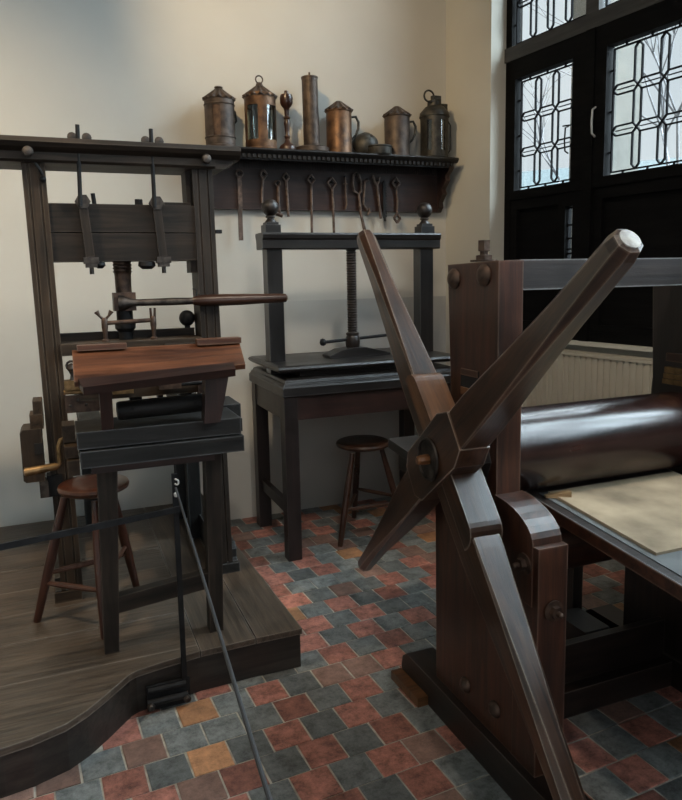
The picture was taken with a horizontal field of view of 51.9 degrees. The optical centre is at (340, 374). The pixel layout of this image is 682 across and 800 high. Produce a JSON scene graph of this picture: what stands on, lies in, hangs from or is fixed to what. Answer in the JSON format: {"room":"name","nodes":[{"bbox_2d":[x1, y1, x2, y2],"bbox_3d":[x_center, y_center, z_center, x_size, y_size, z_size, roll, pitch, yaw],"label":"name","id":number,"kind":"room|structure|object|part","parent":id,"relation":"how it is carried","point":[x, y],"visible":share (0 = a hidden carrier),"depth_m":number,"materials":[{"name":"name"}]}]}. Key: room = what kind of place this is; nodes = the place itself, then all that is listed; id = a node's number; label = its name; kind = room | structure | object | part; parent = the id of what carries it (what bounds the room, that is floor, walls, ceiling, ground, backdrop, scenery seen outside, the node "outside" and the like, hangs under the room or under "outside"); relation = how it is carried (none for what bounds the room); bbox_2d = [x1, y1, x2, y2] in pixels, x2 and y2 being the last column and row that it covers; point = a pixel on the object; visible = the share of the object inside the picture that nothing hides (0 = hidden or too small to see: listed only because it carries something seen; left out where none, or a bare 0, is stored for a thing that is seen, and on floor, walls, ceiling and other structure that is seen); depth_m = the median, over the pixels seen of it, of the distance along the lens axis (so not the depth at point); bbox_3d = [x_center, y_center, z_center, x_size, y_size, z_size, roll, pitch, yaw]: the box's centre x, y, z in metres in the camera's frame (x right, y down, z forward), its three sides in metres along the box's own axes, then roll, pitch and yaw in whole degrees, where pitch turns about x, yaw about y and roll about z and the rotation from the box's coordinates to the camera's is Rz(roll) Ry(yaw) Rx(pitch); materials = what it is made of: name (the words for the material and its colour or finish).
{"room":"print shop","nodes":[
{"label":"print shop","id":0,"kind":"room"},
{"bbox_2d":[0,0,445,526],"bbox_3d":[-1.381,-1.732,3.903,5.364,5.600,0.250,-4,9,-22],"label":"wall","id":1,"kind":"structure","parent":0,"point":[118,70],"depth_m":4.09,"materials":[{"name":"paint"}]},
{"bbox_2d":[212,145,458,212],"bbox_3d":[-0.035,-1.173,4.263,1.605,0.324,0.230,-4,9,-22],"label":"wall rack","id":2,"kind":"object","parent":1,"relation":"attached to","point":[422,179],"visible":0.89,"depth_m":4.30,"materials":[{"name":"brown wood"}]},
{"bbox_2d":[202,86,236,145],"bbox_3d":[-0.679,-1.455,3.965,0.207,0.342,0.188,-4,9,-22],"label":"canister","id":3,"kind":"object","parent":2,"relation":"on","point":[220,114],"visible":0.91,"depth_m":3.90,"materials":[{"name":"metal"}]},
{"bbox_3d":[-0.686,-1.434,3.965,0.158,0.200,0.158,-4,9,-22],"label":"horn pane","id":4,"kind":"part","parent":3,"relation":"part of","materials":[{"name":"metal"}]},
{"bbox_2d":[234,169,243,239],"bbox_3d":[-0.593,-1.003,4.127,0.054,0.412,0.016,-4,9,-22],"label":"wrench","id":5,"kind":"object","parent":2,"relation":"hanging from","point":[239,178],"visible":1,"depth_m":4.12,"materials":[{"name":"brown metal"}]},
{"bbox_2d":[242,75,277,147],"bbox_3d":[-0.466,-1.511,4.044,0.210,0.423,0.205,-4,9,-22],"label":"lantern","id":6,"kind":"object","parent":2,"relation":"on","point":[258,99],"visible":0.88,"depth_m":3.98,"materials":[{"name":"orange metal"}]},
{"bbox_2d":[259,169,267,202],"bbox_3d":[-0.460,-1.124,4.165,0.056,0.197,0.016,-4,9,-22],"label":"wrench","id":7,"kind":"object","parent":2,"relation":"hanging from","point":[262,177],"visible":0.98,"depth_m":4.16,"materials":[{"name":"brown metal"}]},
{"bbox_2d":[274,180,282,216],"bbox_3d":[-0.376,-1.059,4.208,0.050,0.221,0.024,-4,9,-22],"label":"clamp","id":8,"kind":"object","parent":2,"relation":"hanging from","point":[279,213],"visible":0.9,"depth_m":4.20,"materials":[{"name":"brown metal"}]},
{"bbox_2d":[282,172,289,216],"bbox_3d":[-0.329,-1.089,4.223,0.051,0.261,0.017,-4,9,-22],"label":"wrench","id":9,"kind":"object","parent":2,"relation":"hanging from","point":[285,173],"visible":1,"depth_m":4.21,"materials":[{"name":"brown metal"}]},
{"bbox_2d":[279,90,295,148],"bbox_3d":[-0.317,-1.486,4.108,0.104,0.348,0.104,-4,9,-22],"label":"candlestick","id":10,"kind":"object","parent":2,"relation":"on","point":[286,100],"visible":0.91,"depth_m":4.09,"materials":[{"name":"brown metal"}]},
{"bbox_2d":[307,174,314,232],"bbox_3d":[-0.179,-1.051,4.289,0.057,0.352,0.017,-4,9,-22],"label":"wrench","id":11,"kind":"object","parent":2,"relation":"hanging from","point":[310,175],"visible":1,"depth_m":4.28,"materials":[{"name":"brown metal"}]},
{"bbox_2d":[296,72,328,150],"bbox_3d":[-0.178,-1.553,4.156,0.206,0.463,0.206,-4,9,-22],"label":"canister","id":12,"kind":"object","parent":2,"relation":"on","point":[311,135],"depth_m":4.12,"materials":[{"name":"metal"}]},
{"bbox_2d":[327,177,336,232],"bbox_3d":[-0.053,-1.052,4.341,0.067,0.345,0.017,-4,9,-22],"label":"wrench","id":13,"kind":"object","parent":2,"relation":"hanging from","point":[332,178],"visible":0.93,"depth_m":4.33,"materials":[{"name":"brown metal"}]},
{"bbox_2d":[324,101,359,151],"bbox_3d":[-0.004,-1.492,4.235,0.186,0.313,0.186,2,9,23],"label":"jug","id":14,"kind":"object","parent":2,"relation":"on","point":[339,137],"visible":0.9,"depth_m":4.17,"materials":[{"name":"orange metal"}]},
{"bbox_3d":[-0.015,-1.615,4.215,0.181,0.063,0.181,-4,9,-22],"label":"lid","id":15,"kind":"part","parent":14,"relation":"part of","materials":[{"name":"metal"}]},
{"bbox_3d":[0.085,-1.504,4.270,0.065,0.151,0.015,-4,9,-22],"label":"handle","id":16,"kind":"part","parent":14,"relation":"part of","materials":[{"name":"metal"}]},
{"bbox_2d":[343,177,347,209],"bbox_3d":[0.028,-1.130,4.364,0.030,0.197,0.014,-4,9,-22],"label":"iron punch","id":17,"kind":"object","parent":2,"relation":"hanging from","point":[344,183],"visible":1,"depth_m":4.36,"materials":[{"name":"metal"}]},
{"bbox_3d":[-0.008,-1.281,4.164,1.547,0.020,0.021,-4,9,-22],"label":"toothed moulding","id":18,"kind":"part","parent":2,"relation":"part of","materials":[{"name":"black wood"}]},
{"bbox_2d":[352,172,365,229],"bbox_3d":[0.118,-1.069,4.408,0.105,0.410,0.022,-4,9,-22],"label":"fork","id":19,"kind":"object","parent":2,"relation":"hanging from","point":[354,174],"visible":0.84,"depth_m":4.39,"materials":[{"name":"brown metal"}]},
{"bbox_2d":[352,132,377,152],"bbox_3d":[0.157,-1.416,4.327,0.174,0.159,0.151,-9,11,-43],"label":"bowl","id":20,"kind":"object","parent":2,"relation":"on","point":[360,143],"visible":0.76,"depth_m":4.27,"materials":[{"name":"grey metal"}]},
{"bbox_2d":[362,180,370,215],"bbox_3d":[0.160,-1.121,4.419,0.056,0.227,0.016,-4,9,-22],"label":"iron hook","id":21,"kind":"object","parent":2,"relation":"hanging from","point":[365,181],"visible":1,"depth_m":4.41,"materials":[{"name":"brown metal"}]},
{"bbox_2d":[372,175,381,218],"bbox_3d":[0.229,-1.130,4.446,0.068,0.271,0.020,-4,9,-22],"label":"pliers","id":22,"kind":"object","parent":2,"relation":"hanging from","point":[373,177],"visible":1,"depth_m":4.44,"materials":[{"name":"brown metal"}]},
{"bbox_2d":[367,144,392,153],"bbox_3d":[0.234,-1.376,4.299,0.166,0.056,0.166,-4,9,-22],"label":"round tin","id":23,"kind":"object","parent":2,"relation":"on","point":[374,148],"visible":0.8,"depth_m":4.23,"materials":[{"name":"metal"}]},
{"bbox_2d":[382,182,386,221],"bbox_3d":[0.279,-1.105,4.469,0.026,0.246,0.018,-4,9,-22],"label":"rasp","id":24,"kind":"object","parent":2,"relation":"hanging from","point":[384,185],"visible":1,"depth_m":4.46,"materials":[{"name":"black metal"}]},
{"bbox_2d":[391,177,400,222],"bbox_3d":[0.355,-1.122,4.498,0.070,0.292,0.016,-4,9,-22],"label":"wrench","id":25,"kind":"object","parent":2,"relation":"hanging from","point":[395,178],"visible":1,"depth_m":4.50,"materials":[{"name":"brown metal"}]},
{"bbox_2d":[382,106,416,154],"bbox_3d":[0.357,-1.518,4.379,0.190,0.309,0.190,2,9,23],"label":"jug","id":26,"kind":"object","parent":2,"relation":"on","point":[397,121],"visible":0.89,"depth_m":4.32,"materials":[{"name":"brown metal"}]},
{"bbox_3d":[0.348,-1.639,4.359,0.186,0.063,0.186,-4,9,-22],"label":"lid","id":27,"kind":"part","parent":26,"relation":"part of","materials":[{"name":"metal"}]},
{"bbox_3d":[0.449,-1.528,4.415,0.065,0.151,0.015,-4,9,-22],"label":"handle","id":28,"kind":"part","parent":26,"relation":"part of","materials":[{"name":"metal"}]},
{"bbox_2d":[419,89,450,156],"bbox_3d":[0.596,-1.590,4.467,0.192,0.419,0.192,1,8,17],"label":"lantern","id":29,"kind":"object","parent":2,"relation":"on","point":[434,122],"visible":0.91,"depth_m":4.41,"materials":[{"name":"metal"}]},
{"bbox_3d":[0.693,-1.532,4.514,0.037,0.235,0.008,-4,9,-22],"label":"wire handle","id":30,"kind":"part","parent":29,"relation":"part of","materials":[{"name":"metal"}]},
{"bbox_2d":[0,496,681,799],"bbox_3d":[0.329,1.420,1.123,6.562,0.142,7.193,-4,9,-22],"label":"floor","id":31,"kind":"structure","parent":0,"point":[336,725],"depth_m":2.38,"materials":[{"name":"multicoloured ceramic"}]},
{"bbox_2d":[0,473,272,799],"bbox_3d":[-0.932,0.991,0.830,1.947,0.845,2.784,-4,9,-22],"label":"barrier","id":32,"kind":"object","parent":31,"relation":"on","point":[177,691],"visible":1,"depth_m":2.35,"materials":[{"name":"black metal"}]},
{"bbox_3d":[-1.371,0.554,1.849,1.992,0.020,0.010,-7,10,-34],"label":"rail","id":33,"kind":"part","parent":32,"relation":"part of","materials":[{"name":"black metal"}]},
{"bbox_3d":[-0.612,1.133,2.487,0.150,0.090,0.012,-4,9,-22],"label":"hinge plate","id":34,"kind":"part","parent":32,"relation":"part of","materials":[{"name":"black metal"}]},
{"bbox_3d":[-0.564,0.745,2.453,0.018,0.825,0.010,-4,9,-22],"label":"post","id":35,"kind":"part","parent":32,"relation":"part of","materials":[{"name":"black metal"}]},
{"bbox_3d":[-0.141,0.549,1.076,0.011,0.028,2.758,-4,8,-17],"label":"cord","id":36,"kind":"part","parent":32,"relation":"part of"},
{"bbox_2d":[0,504,301,798],"bbox_3d":[-1.874,1.079,2.797,3.138,0.161,2.085,-4,9,-22],"label":"platform","id":37,"kind":"object","parent":31,"relation":"on","point":[62,697],"visible":0.79,"depth_m":2.64,"materials":[{"name":"brown wood"}]},
{"bbox_2d":[33,474,139,639],"bbox_3d":[-0.981,0.693,2.857,0.376,0.557,0.409,2,9,24],"label":"stool","id":38,"kind":"object","parent":37,"relation":"on","point":[81,487],"visible":0.69,"depth_m":2.76,"materials":[{"name":"brown wood"}]},
{"bbox_3d":[-1.152,0.732,2.777,0.039,0.522,0.038,12,4,-23],"label":"leg","id":39,"kind":"part","parent":38,"relation":"part of","materials":[{"name":"brown wood"}]},
{"bbox_3d":[-0.983,0.442,2.785,0.272,0.040,0.272,-4,9,-22],"label":"seat","id":40,"kind":"part","parent":38,"relation":"part of","materials":[{"name":"brown wood"}]},
{"bbox_3d":[-0.921,0.742,2.674,0.039,0.518,0.038,-4,-6,-22],"label":"leg","id":41,"kind":"part","parent":38,"relation":"part of","materials":[{"name":"brown wood"}]},
{"bbox_3d":[-0.920,0.699,2.974,0.039,0.518,0.038,-14,22,-20],"label":"leg","id":42,"kind":"part","parent":38,"relation":"part of","materials":[{"name":"brown wood"}]},
{"bbox_2d":[0,124,287,653],"bbox_3d":[-1.124,-0.043,3.086,1.699,1.949,1.715,-4,9,-22],"label":"press","id":43,"kind":"object","parent":37,"relation":"on","point":[183,429],"visible":1,"depth_m":2.79,"materials":[{"name":"brown wood"}]},
{"bbox_3d":[-1.163,-0.764,2.732,0.024,0.024,0.016,-4,9,-22],"label":"latch knob","id":44,"kind":"part","parent":43,"relation":"part of","materials":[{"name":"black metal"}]},
{"bbox_3d":[-1.059,-0.013,2.754,0.036,0.066,0.036,-4,9,-22],"label":"brass knob","id":45,"kind":"part","parent":43,"relation":"part of","materials":[{"name":"metal"}]},
{"bbox_3d":[-1.035,-0.827,2.763,0.027,0.311,0.017,0,8,7],"label":"tie rod","id":46,"kind":"part","parent":43,"relation":"part of","materials":[{"name":"black metal"}]},
{"bbox_3d":[-1.021,0.112,2.805,0.158,0.070,0.015,-4,9,-22],"label":"iron plate","id":47,"kind":"part","parent":43,"relation":"part of","materials":[{"name":"brown metal"}]},
{"bbox_3d":[-1.360,0.497,3.771,0.070,0.699,0.070,-4,9,-22],"label":"hind post","id":48,"kind":"part","parent":43,"relation":"part of","materials":[{"name":"brown wood"}]},
{"bbox_3d":[-0.990,-0.453,2.877,0.044,0.030,0.043,-4,9,-22],"label":"knob","id":49,"kind":"part","parent":43,"relation":"part of","materials":[{"name":"black metal"}]},
{"bbox_3d":[-0.982,-0.189,2.915,0.032,0.100,0.032,-4,9,-22],"label":"clamp post","id":50,"kind":"part","parent":43,"relation":"part of","materials":[{"name":"metal"}]},
{"bbox_3d":[-0.834,0.661,2.533,0.087,0.699,0.060,-4,9,-22],"label":"leg","id":51,"kind":"part","parent":43,"relation":"part of","materials":[{"name":"brown wood"}]},
{"bbox_3d":[-1.227,-0.854,2.798,1.410,0.038,0.230,-4,9,-22],"label":"cap rail","id":52,"kind":"part","parent":43,"relation":"part of","materials":[{"name":"brown wood"}]},
{"bbox_3d":[-0.893,-0.225,2.946,0.220,0.024,0.017,-4,9,-22],"label":"clamp rod","id":53,"kind":"part","parent":43,"relation":"part of","materials":[{"name":"metal"}]},
{"bbox_3d":[-0.932,-0.154,3.084,0.570,0.085,0.025,-4,9,-22],"label":"till rail","id":54,"kind":"part","parent":43,"relation":"part of","materials":[{"name":"brown wood"}]},
{"bbox_3d":[-0.896,-0.001,3.029,0.050,0.215,0.060,-4,9,-22],"label":"hose post","id":55,"kind":"part","parent":43,"relation":"part of","materials":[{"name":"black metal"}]},
{"bbox_3d":[-0.817,-0.463,2.946,0.072,0.035,0.070,-4,9,-22],"label":"knob","id":56,"kind":"part","parent":43,"relation":"part of","materials":[{"name":"black metal"}]},
{"bbox_3d":[-0.771,-0.847,2.868,0.017,0.310,0.022,-4,9,-22],"label":"tie rod","id":57,"kind":"part","parent":43,"relation":"part of","materials":[{"name":"black metal"}]},
{"bbox_3d":[-0.800,-0.203,2.987,0.032,0.100,0.032,-4,9,-22],"label":"clamp post","id":58,"kind":"part","parent":43,"relation":"part of","materials":[{"name":"metal"}]},
{"bbox_3d":[-0.668,-0.127,2.975,0.155,0.020,0.040,-4,9,-22],"label":"till rail","id":59,"kind":"part","parent":43,"relation":"part of","materials":[{"name":"brown wood"}]},
{"bbox_3d":[-0.906,0.463,3.951,0.070,0.699,0.070,-4,9,-22],"label":"hind post","id":60,"kind":"part","parent":43,"relation":"part of","materials":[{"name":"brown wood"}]},
{"bbox_3d":[-0.775,0.497,3.650,0.065,0.709,0.070,-4,9,-22],"label":"post","id":61,"kind":"part","parent":43,"relation":"part of","materials":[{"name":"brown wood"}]},
{"bbox_3d":[-0.551,0.063,2.955,0.110,0.055,0.030,-4,9,-22],"label":"iron plate","id":62,"kind":"part","parent":43,"relation":"part of","materials":[{"name":"metal"}]},
{"bbox_3d":[-0.485,0.634,2.672,0.073,0.699,0.060,-4,9,-22],"label":"leg","id":63,"kind":"part","parent":43,"relation":"part of","materials":[{"name":"brown wood"}]},
{"bbox_2d":[249,363,450,561],"bbox_3d":[0.078,0.434,4.164,1.069,0.980,0.684,-4,9,-22],"label":"table","id":64,"kind":"object","parent":31,"relation":"on","point":[291,397],"visible":0.55,"depth_m":3.76,"materials":[{"name":"brown wood"}]},
{"bbox_3d":[-0.479,0.482,4.245,0.075,0.885,0.075,-4,9,-22],"label":"leg","id":65,"kind":"part","parent":64,"relation":"part of","materials":[{"name":"brown wood"}]},
{"bbox_3d":[-0.265,0.551,3.718,0.075,0.885,0.075,-4,9,-22],"label":"leg","id":66,"kind":"part","parent":64,"relation":"part of","materials":[{"name":"brown wood"}]},
{"bbox_2d":[248,199,449,375],"bbox_3d":[0.058,-0.515,4.017,1.087,0.941,0.615,-4,9,-22],"label":"press","id":67,"kind":"object","parent":64,"relation":"on","point":[353,357],"visible":0.99,"depth_m":3.90,"materials":[{"name":"black metal"}]},
{"bbox_3d":[-0.366,-0.350,3.838,0.086,0.680,0.085,-4,9,-22],"label":"post","id":68,"kind":"part","parent":67,"relation":"part of","materials":[{"name":"brown wood"}]},
{"bbox_3d":[-0.102,-0.185,3.954,0.036,0.043,0.044,-6,9,-21],"label":"bar knob","id":69,"kind":"part","parent":67,"relation":"part of","materials":[{"name":"black metal"}]},
{"bbox_3d":[0.492,-0.425,4.179,0.086,0.660,0.085,-4,9,-22],"label":"post","id":70,"kind":"part","parent":67,"relation":"part of","materials":[{"name":"brown wood"}]},
{"bbox_3d":[0.433,0.412,4.608,0.075,0.885,0.075,-4,9,-22],"label":"leg","id":71,"kind":"part","parent":64,"relation":"part of","materials":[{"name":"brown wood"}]},
{"bbox_2d":[336,435,395,546],"bbox_3d":[0.114,0.652,4.156,0.459,0.557,0.430,-4,9,-22],"label":"stool","id":72,"kind":"object","parent":31,"relation":"on","point":[357,444],"visible":0.91,"depth_m":4.04,"materials":[{"name":"brown wood"}]},
{"bbox_3d":[0.030,0.705,3.958,0.039,0.525,0.038,11,-7,-23],"label":"leg","id":73,"kind":"part","parent":72,"relation":"part of","materials":[{"name":"brown wood"}]},
{"bbox_3d":[0.093,0.656,4.295,0.039,0.520,0.038,-7,24,-21],"label":"leg","id":74,"kind":"part","parent":72,"relation":"part of","materials":[{"name":"brown wood"}]},
{"bbox_3d":[0.128,0.400,4.088,0.316,0.040,0.316,-4,9,-22],"label":"seat","id":75,"kind":"part","parent":72,"relation":"part of","materials":[{"name":"brown wood"}]},
{"bbox_3d":[0.310,0.680,4.098,0.039,0.521,0.038,-18,6,-19],"label":"leg","id":76,"kind":"part","parent":72,"relation":"part of","materials":[{"name":"brown wood"}]},
{"bbox_2d":[391,668,427,707],"bbox_3d":[0.248,1.135,2.547,0.042,0.034,0.200,-5,9,-23],"label":"wooden block","id":77,"kind":"object","parent":31,"relation":"on","point":[399,676],"visible":1,"depth_m":2.52,"materials":[{"name":"brown wood"}]},
{"bbox_2d":[357,229,681,799],"bbox_3d":[0.847,0.364,2.057,1.123,1.673,1.967,-4,9,-22],"label":"press","id":78,"kind":"object","parent":31,"relation":"on","point":[503,674],"visible":0.96,"depth_m":2.10,"materials":[{"name":"brown wood"}]},
{"bbox_3d":[0.311,0.353,2.546,0.045,0.060,0.360,-4,9,-22],"label":"rail","id":79,"kind":"part","parent":78,"relation":"part of","materials":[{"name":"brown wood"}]},
{"bbox_2d":[470,259,496,261],"bbox_3d":[0.423,-0.339,2.076,0.080,0.006,0.080,-4,9,-22],"label":"washer","id":80,"kind":"object","parent":78,"relation":"in","point":[477,260],"depth_m":2.05,"materials":[{"name":"metal"}]},
{"bbox_2d":[517,553,530,574],"bbox_3d":[0.500,0.517,1.915,0.005,0.060,0.060,-4,9,-22],"label":"washer","id":81,"kind":"object","parent":78,"relation":"in","point":[524,559],"depth_m":1.90,"materials":[{"name":"metal"}]},
{"bbox_3d":[0.556,0.783,1.969,0.096,0.664,0.108,-4,9,-22],"label":"post","id":82,"kind":"part","parent":78,"relation":"part of","materials":[{"name":"brown wood"}]},
{"bbox_2d":[544,600,562,621],"bbox_3d":[0.576,0.639,1.895,0.060,0.060,0.005,-4,9,-22],"label":"washer","id":83,"kind":"object","parent":78,"relation":"in","point":[551,607],"depth_m":1.89,"materials":[{"name":"metal"}]},
{"bbox_3d":[0.971,0.666,2.905,0.050,0.835,0.050,-4,9,-22],"label":"leg","id":84,"kind":"part","parent":78,"relation":"part of","materials":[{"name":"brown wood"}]},
{"bbox_2d":[539,473,681,576],"bbox_3d":[0.982,0.412,2.053,0.553,0.054,0.553,-4,9,-22],"label":"sheet","id":85,"kind":"object","parent":78,"relation":"on","point":[672,561],"visible":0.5,"depth_m":1.84,"materials":[{"name":"grey metal"}]},
{"bbox_2d":[548,471,681,555],"bbox_3d":[0.972,0.397,2.094,0.520,0.049,0.432,-4,9,-22],"label":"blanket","id":86,"kind":"object","parent":85,"relation":"on","point":[646,511],"visible":1,"depth_m":2.08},
{"bbox_2d":[544,489,571,497],"bbox_3d":[0.669,0.367,2.162,0.078,0.022,0.024,-1,8,4],"label":"wedge","id":87,"kind":"object","parent":86,"relation":"on","point":[565,493],"visible":1,"depth_m":2.15,"materials":[{"name":"brown wood"}]},
{"bbox_3d":[1.174,0.028,2.412,0.028,0.017,0.145,-4,9,-22],"label":"bearing plate","id":88,"kind":"part","parent":78,"relation":"part of","materials":[{"name":"brown wood"}]},
{"bbox_3d":[1.175,0.009,2.407,0.028,0.018,0.141,-4,9,-22],"label":"bearing plate","id":89,"kind":"part","parent":78,"relation":"part of","materials":[{"name":"brown wood"}]},
{"bbox_3d":[1.175,-0.012,2.402,0.028,0.021,0.137,-4,9,-22],"label":"bearing plate","id":90,"kind":"part","parent":78,"relation":"part of","materials":[{"name":"brown wood"}]},
{"bbox_3d":[1.175,-0.057,2.394,0.028,0.030,0.133,-4,9,-22],"label":"bearing plate","id":91,"kind":"part","parent":78,"relation":"part of","materials":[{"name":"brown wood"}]},
{"bbox_2d":[521,349,652,406],"bbox_3d":[1.556,0.449,3.545,0.094,1.064,1.980,-6,9,-29],"label":"radiator","id":92,"kind":"object","parent":31,"relation":"on","point":[575,375],"visible":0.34,"depth_m":3.77,"materials":[{"name":"beige metal"}]},
{"bbox_2d":[561,349,652,363],"bbox_3d":[1.546,-0.069,3.472,0.094,0.019,1.980,-6,9,-29],"label":"grille","id":93,"kind":"object","parent":92,"relation":"attached to","point":[566,353],"depth_m":3.69,"materials":[{"name":"beige metal"}]},
{"bbox_2d":[566,607,609,639],"bbox_3d":[0.967,1.040,2.812,0.120,0.120,0.210,-4,9,-22],"label":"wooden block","id":94,"kind":"object","parent":31,"relation":"on","point":[579,622],"visible":0.4,"depth_m":2.78,"materials":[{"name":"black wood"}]},
{"bbox_2d":[446,0,652,365],"bbox_3d":[2.506,-1.494,1.651,0.300,5.600,6.950,-6,9,-29],"label":"wall","id":95,"kind":"structure","parent":0,"point":[475,29],"depth_m":4.38,"materials":[{"name":"paint"}]},
{"bbox_2d":[504,0,681,351],"bbox_3d":[2.168,-2.010,2.151,0.126,4.105,4.759,-6,9,-29],"label":"window","id":96,"kind":"structure","parent":95,"relation":"in","point":[538,221],"depth_m":3.75,"materials":[{"name":"black wood"}]},
{"bbox_2d":[510,192,571,326],"bbox_3d":[1.188,-0.672,4.203,0.053,0.775,0.447,-6,9,-29],"label":"shutter","id":97,"kind":"object","parent":96,"relation":"attached to","point":[540,228],"depth_m":4.18,"materials":[{"name":"black wood"}]},
{"bbox_3d":[1.248,-1.304,3.877,0.036,0.153,0.009,-6,9,-29],"label":"handle","id":98,"kind":"part","parent":96,"relation":"part of","materials":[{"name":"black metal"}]},
{"bbox_2d":[565,191,572,206],"bbox_3d":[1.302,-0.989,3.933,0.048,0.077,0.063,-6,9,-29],"label":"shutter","id":99,"kind":"object","parent":96,"relation":"attached to","point":[568,194],"depth_m":3.93,"materials":[{"name":"black wood"}]},
{"bbox_2d":[571,188,593,331],"bbox_3d":[1.355,-0.632,3.893,0.063,0.775,0.137,-6,9,-29],"label":"shutter","id":100,"kind":"object","parent":96,"relation":"attached to","point":[582,199],"depth_m":3.84,"materials":[{"name":"black wood"}]},
{"bbox_3d":[1.333,-1.339,3.701,0.036,0.159,0.011,-6,9,-29],"label":"handle","id":101,"kind":"part","parent":96,"relation":"part of","materials":[{"name":"silver metal"}]},
{"bbox_3d":[2.213,0.011,2.437,0.115,0.022,4.759,-6,9,-29],"label":"sill","id":102,"kind":"part","parent":96,"relation":"part of","materials":[{"name":"paint"}]},
{"bbox_2d":[590,175,681,335],"bbox_3d":[1.544,-0.590,3.566,0.053,0.775,0.623,-6,9,-29],"label":"shutter","id":103,"kind":"object","parent":96,"relation":"attached to","point":[648,206],"depth_m":3.60,"materials":[{"name":"black wood"}]},
{"label":"outside","id":104,"kind":"structure","parent":0,"visible":0},
{"bbox_2d":[526,1,681,165],"bbox_3d":[5.815,-5.007,14.105,4.896,8.764,6.510,-1,8,4],"label":"bare tree","id":105,"kind":"object","parent":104,"point":[663,94],"visible":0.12,"depth_m":13.03,"materials":[{"name":"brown plant"}]},
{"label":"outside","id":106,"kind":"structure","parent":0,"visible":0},
{"bbox_2d":[521,157,681,189],"bbox_3d":[12.647,-3.179,17.229,27.600,5.000,4.600,3,9,29],"label":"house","id":107,"kind":"structure","parent":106,"point":[563,173],"depth_m":19.95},
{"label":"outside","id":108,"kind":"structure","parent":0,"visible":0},
{"bbox_2d":[523,69,568,183],"bbox_3d":[3.418,-4.816,16.570,3.871,7.798,3.746,0,8,7],"label":"bare tree","id":109,"kind":"object","parent":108,"point":[537,140],"visible":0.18,"depth_m":16.81,"materials":[{"name":"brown plant"}]},
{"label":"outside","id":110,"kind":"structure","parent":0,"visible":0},
{"bbox_2d":[569,0,642,247],"bbox_3d":[2.273,-2.652,5.973,0.600,7.500,0.300,-7,10,-38],"label":"stone pier","id":111,"kind":"structure","parent":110,"point":[622,107],"depth_m":5.94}
]}

